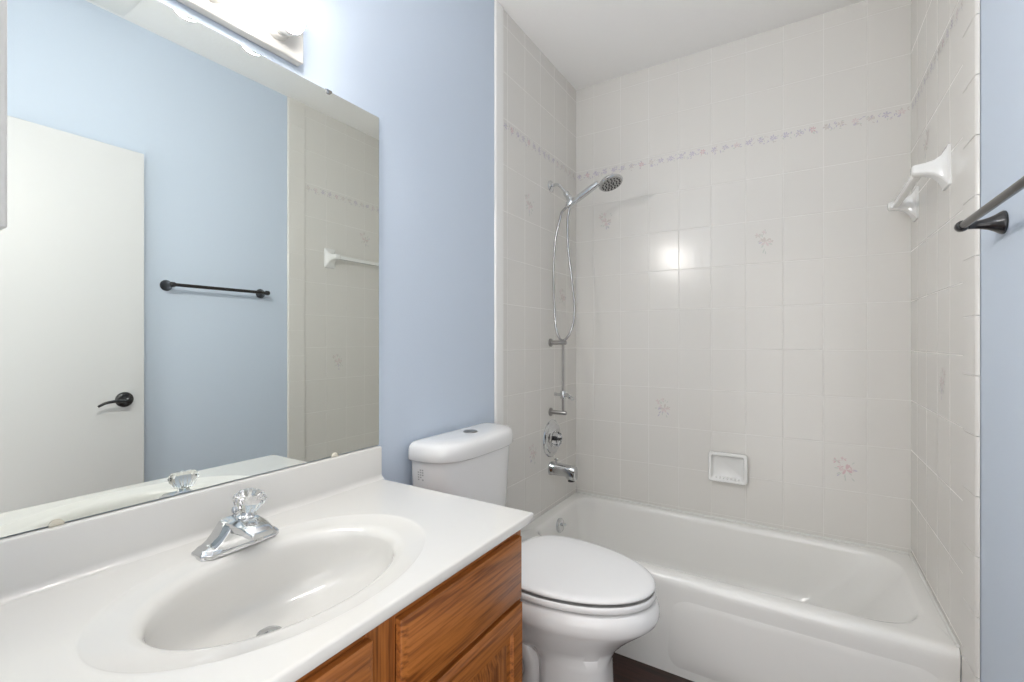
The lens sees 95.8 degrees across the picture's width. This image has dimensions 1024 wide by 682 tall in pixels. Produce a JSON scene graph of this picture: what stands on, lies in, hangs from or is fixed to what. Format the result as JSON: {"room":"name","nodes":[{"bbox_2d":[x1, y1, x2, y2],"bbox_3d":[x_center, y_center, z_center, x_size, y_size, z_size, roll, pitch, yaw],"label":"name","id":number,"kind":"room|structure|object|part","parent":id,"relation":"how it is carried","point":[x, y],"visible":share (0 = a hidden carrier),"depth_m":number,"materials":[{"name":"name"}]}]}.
{"room":"bathroom","nodes":[
{"label":"bathroom","id":0,"kind":"room"},
{"bbox_2d":[0,0,575,538],"bbox_3d":[-0.312,-0.107,1.716,0.110,2.745,2.665,0,0,32],"label":"wall","id":1,"kind":"structure","parent":0,"point":[476,122],"depth_m":1.84,"materials":[{"name":"blue paint"}]},
{"bbox_2d":[0,0,6,229],"bbox_3d":[-0.639,-0.412,0.510,0.407,0.621,0.040,0,0,32],"label":"medicine cabinet","id":2,"kind":"object","parent":1,"relation":"attached to","point":[3,3],"visible":1,"depth_m":0.42,"materials":[{"name":"white paint"}]},
{"bbox_2d":[0,0,378,537],"bbox_3d":[-0.663,-0.187,1.055,0.009,1.028,0.930,0,0,32],"label":"wall mirror","id":3,"kind":"object","parent":1,"relation":"attached to","point":[189,243],"visible":1,"depth_m":0.97,"materials":[{"name":"silver mirror"}]},
{"bbox_2d":[0,446,384,605],"bbox_3d":[-0.654,0.376,1.046,0.034,0.097,0.931,0,0,32],"label":"backsplash","id":4,"kind":"structure","parent":1,"relation":"attached to","point":[40,560],"depth_m":0.93,"materials":[{"name":"white stone"}]},
{"bbox_2d":[177,0,304,65],"bbox_3d":[-0.677,-0.778,0.933,0.114,0.113,0.608,0,0,32],"label":"vanity light bar","id":5,"kind":"object","parent":1,"relation":"attached to","point":[277,27],"visible":1,"depth_m":1.10,"materials":[{"name":"white metal"}]},
{"bbox_2d":[209,0,223,2],"bbox_3d":[-0.658,-0.779,1.011,0.015,0.066,0.066,0,0,32],"label":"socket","id":6,"kind":"object","parent":5,"relation":"attached to","point":[210,1],"depth_m":1.02,"materials":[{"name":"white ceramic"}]},
{"bbox_2d":[263,9,288,40],"bbox_3d":[-0.578,-0.779,1.141,0.015,0.066,0.066,0,0,32],"label":"bulb","id":7,"kind":"object","parent":5,"relation":"attached to","point":[270,32],"depth_m":1.12,"materials":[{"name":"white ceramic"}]},
{"bbox_3d":[-0.552,-0.779,1.125,0.046,0.075,0.075,0,0,32],"label":"bulb","id":8,"kind":"part","parent":5,"relation":"part of","materials":[{"name":"white glass"}]},
{"bbox_2d":[543,420,561,456],"bbox_3d":[0.233,0.517,2.446,0.054,0.196,0.196,0,0,32],"label":"shower valve","id":9,"kind":"object","parent":1,"relation":"attached to","point":[552,437],"visible":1,"depth_m":2.42,"materials":[{"name":"silver metal"}]},
{"bbox_3d":[0.238,0.517,2.443,0.032,0.080,0.076,0,0,32],"label":"valve knob","id":10,"kind":"part","parent":9,"relation":"part of","materials":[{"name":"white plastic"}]},
{"bbox_2d":[549,339,574,415],"bbox_3d":[0.263,0.192,2.411,0.142,0.410,0.047,0,0,32],"label":"slide bar","id":11,"kind":"object","parent":1,"relation":"attached to","point":[562,394],"visible":1,"depth_m":2.41,"materials":[{"name":"silver metal"}]},
{"bbox_3d":[0.266,0.192,2.411,0.014,0.378,0.014,0,0,32],"label":"rod","id":12,"kind":"part","parent":11,"relation":"part of","materials":[{"name":"silver metal"}]},
{"bbox_2d":[548,458,577,481],"bbox_3d":[0.269,0.672,2.418,0.146,0.107,0.072,0,0,32],"label":"tub spout","id":13,"kind":"object","parent":1,"relation":"attached to","point":[570,472],"visible":1,"depth_m":2.39,"materials":[{"name":"silver metal"}]},
{"bbox_2d":[548,174,622,340],"bbox_3d":[0.363,-0.423,2.333,0.395,0.851,0.121,0,0,32],"label":"shower","id":14,"kind":"object","parent":1,"relation":"attached to","point":[610,182],"visible":1,"depth_m":2.38,"materials":[{"name":"silver metal"}]},
{"bbox_3d":[0.248,-0.793,2.422,0.094,0.073,0.016,0,0,32],"label":"shower arm","id":15,"kind":"part","parent":14,"relation":"part of","materials":[{"name":"silver metal"}]},
{"bbox_3d":[0.355,-0.741,2.347,0.189,0.110,0.034,0,0,35],"label":"handle","id":16,"kind":"part","parent":14,"relation":"part of","materials":[{"name":"silver metal"}]},
{"bbox_2d":[613,653,693,681],"bbox_3d":[0.374,1.315,1.290,1.724,0.100,2.665,0,0,32],"label":"floor","id":17,"kind":"structure","parent":0,"point":[625,669],"depth_m":1.76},
{"bbox_2d":[296,530,521,681],"bbox_3d":[-0.436,0.858,0.904,0.550,0.815,0.916,0,0,32],"label":"vanity cabinet","id":18,"kind":"object","parent":17,"relation":"on","point":[468,627],"visible":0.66,"depth_m":0.91,"materials":[{"name":"brown wood"}]},
{"bbox_2d":[0,446,533,681],"bbox_3d":[-0.429,0.448,0.905,0.564,0.240,0.931,0,0,32],"label":"vanity sink","id":19,"kind":"object","parent":18,"relation":"in","point":[121,595],"visible":0.98,"depth_m":0.87,"materials":[{"name":"white ceramic"}]},
{"bbox_2d":[191,488,278,561],"bbox_3d":[-0.552,0.370,0.960,0.126,0.118,0.160,0,0,32],"label":"sink faucet","id":20,"kind":"object","parent":19,"relation":"on","point":[243,529],"visible":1,"depth_m":0.94,"materials":[{"name":"silver metal"}]},
{"bbox_3d":[-0.596,0.386,0.995,0.013,0.059,0.013,0,0,32],"label":"lift rod","id":21,"kind":"part","parent":20,"relation":"part of","materials":[{"name":"silver metal"}]},
{"bbox_3d":[-0.579,0.421,0.977,0.060,0.016,0.160,0,0,32],"label":"plate","id":22,"kind":"part","parent":20,"relation":"part of","materials":[{"name":"silver metal"}]},
{"bbox_3d":[-0.534,0.383,0.949,0.083,0.036,0.060,0,0,32],"label":"spout","id":23,"kind":"part","parent":20,"relation":"part of","materials":[{"name":"silver metal"}]},
{"bbox_3d":[-0.547,0.334,0.965,0.061,0.046,0.063,0,0,32],"label":"knob","id":24,"kind":"part","parent":20,"relation":"part of","materials":[{"name":"clear plastic"}]},
{"bbox_3d":[-0.340,0.470,0.593,0.018,0.040,0.368,0,0,32],"label":"rail","id":25,"kind":"part","parent":18,"relation":"part of","materials":[{"name":"brown wood"}]},
{"bbox_3d":[-0.111,0.470,0.962,0.018,0.040,0.373,0,0,32],"label":"rail","id":26,"kind":"part","parent":18,"relation":"part of","materials":[{"name":"brown wood"}]},
{"bbox_3d":[-0.086,0.553,0.965,0.020,0.150,0.404,0,0,32],"label":"drawer","id":27,"kind":"part","parent":18,"relation":"part of","materials":[{"name":"brown wood"}]},
{"bbox_3d":[-0.085,0.890,0.966,0.020,0.500,0.407,0,0,32],"label":"door","id":28,"kind":"part","parent":18,"relation":"part of","materials":[{"name":"brown wood"}]},
{"bbox_3d":[-0.085,0.890,0.966,0.014,0.388,0.295,0,0,32],"label":"raised panel","id":29,"kind":"part","parent":18,"relation":"part of","materials":[{"name":"brown wood"}]},
{"bbox_2d":[408,422,659,681],"bbox_3d":[0.098,0.796,1.537,0.770,0.938,0.473,0,0,32],"label":"toilet","id":30,"kind":"object","parent":17,"relation":"on","point":[583,601],"visible":0.62,"depth_m":1.39,"materials":[{"name":"white ceramic"}]},
{"bbox_3d":[-0.150,0.364,1.691,0.187,0.066,0.473,0,0,32],"label":"tank lid","id":31,"kind":"part","parent":30,"relation":"part of","materials":[{"name":"white ceramic"}]},
{"bbox_3d":[-0.154,0.571,1.694,0.168,0.348,0.449,0,0,32],"label":"tank","id":32,"kind":"part","parent":30,"relation":"part of","materials":[{"name":"white ceramic"}]},
{"bbox_3d":[0.204,0.741,1.459,0.488,0.019,0.387,0,0,32],"label":"seat","id":33,"kind":"part","parent":30,"relation":"part of","materials":[{"name":"white plastic"}]},
{"bbox_3d":[0.203,0.714,1.460,0.486,0.018,0.384,0,0,32],"label":"seat lid","id":34,"kind":"part","parent":30,"relation":"part of","materials":[{"name":"white plastic"}]},
{"bbox_3d":[0.109,1.011,1.519,0.732,0.508,0.386,0,0,32],"label":"bowl","id":35,"kind":"part","parent":30,"relation":"part of","materials":[{"name":"white ceramic"}]},
{"bbox_2d":[521,491,960,681],"bbox_3d":[0.834,1.072,2.028,1.516,0.386,0.713,0,0,32],"label":"bathtub","id":36,"kind":"object","parent":17,"relation":"on","point":[739,601],"visible":0.7,"depth_m":1.76,"materials":[{"name":"white ceramic"}]},
{"bbox_3d":[0.257,0.947,2.372,0.041,0.072,0.072,0,0,32],"label":"overflow plate","id":37,"kind":"part","parent":36,"relation":"part of","materials":[{"name":"silver metal"}]},
{"bbox_3d":[0.934,1.089,1.553,0.818,0.292,0.009,0,0,32],"label":"apron panel","id":38,"kind":"part","parent":36,"relation":"part of","materials":[{"name":"white ceramic"}]},
{"bbox_2d":[497,0,865,89],"bbox_3d":[0.374,-1.530,1.290,1.724,0.100,2.665,0,0,32],"label":"ceiling","id":39,"kind":"structure","parent":0,"point":[589,42],"depth_m":2.17,"materials":[{"name":"white paint"}]},
{"bbox_2d":[576,0,910,552],"bbox_3d":[1.050,-0.107,2.376,1.724,2.745,0.106,0,0,32],"label":"wall","id":40,"kind":"structure","parent":0,"point":[744,285],"depth_m":2.23,"materials":[{"name":"white tile"}]},
{"bbox_2d":[708,451,747,484],"bbox_3d":[1.065,0.625,2.286,0.178,0.148,0.034,0,0,32],"label":"soap dish","id":41,"kind":"object","parent":40,"relation":"attached to","point":[725,467],"visible":1,"depth_m":2.29,"materials":[{"name":"white ceramic"}]},
{"bbox_2d":[911,0,1023,681],"bbox_3d":[1.059,-0.107,0.864,0.110,2.745,2.665,0,0,32],"label":"wall","id":42,"kind":"structure","parent":0,"point":[967,56],"depth_m":1.23,"materials":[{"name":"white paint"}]},
{"bbox_2d":[887,143,950,221],"bbox_3d":[1.451,-0.544,1.671,0.088,0.126,0.540,0,0,32],"label":"towel bar","id":43,"kind":"object","parent":42,"relation":"attached to","point":[938,169],"visible":1,"depth_m":1.48,"materials":[{"name":"white ceramic"}]},
{"bbox_3d":[1.572,-0.544,1.866,0.088,0.126,0.080,0,0,32],"label":"post","id":44,"kind":"part","parent":43,"relation":"part of","materials":[{"name":"white ceramic"}]},
{"bbox_3d":[1.329,-0.544,1.476,0.088,0.126,0.080,0,0,32],"label":"post","id":45,"kind":"part","parent":43,"relation":"part of","materials":[{"name":"white ceramic"}]},
{"bbox_2d":[954,176,1023,233],"bbox_3d":[0.969,-0.272,0.885,0.084,0.054,0.520,0,0,32],"label":"towel bar","id":46,"kind":"object","parent":42,"relation":"attached to","point":[998,223],"visible":1,"depth_m":1.04,"materials":[{"name":"black metal"}]},
{"bbox_3d":[1.092,-0.272,1.083,0.084,0.054,0.054,0,0,32],"label":"post","id":47,"kind":"part","parent":46,"relation":"part of","materials":[{"name":"black metal"}]}
]}

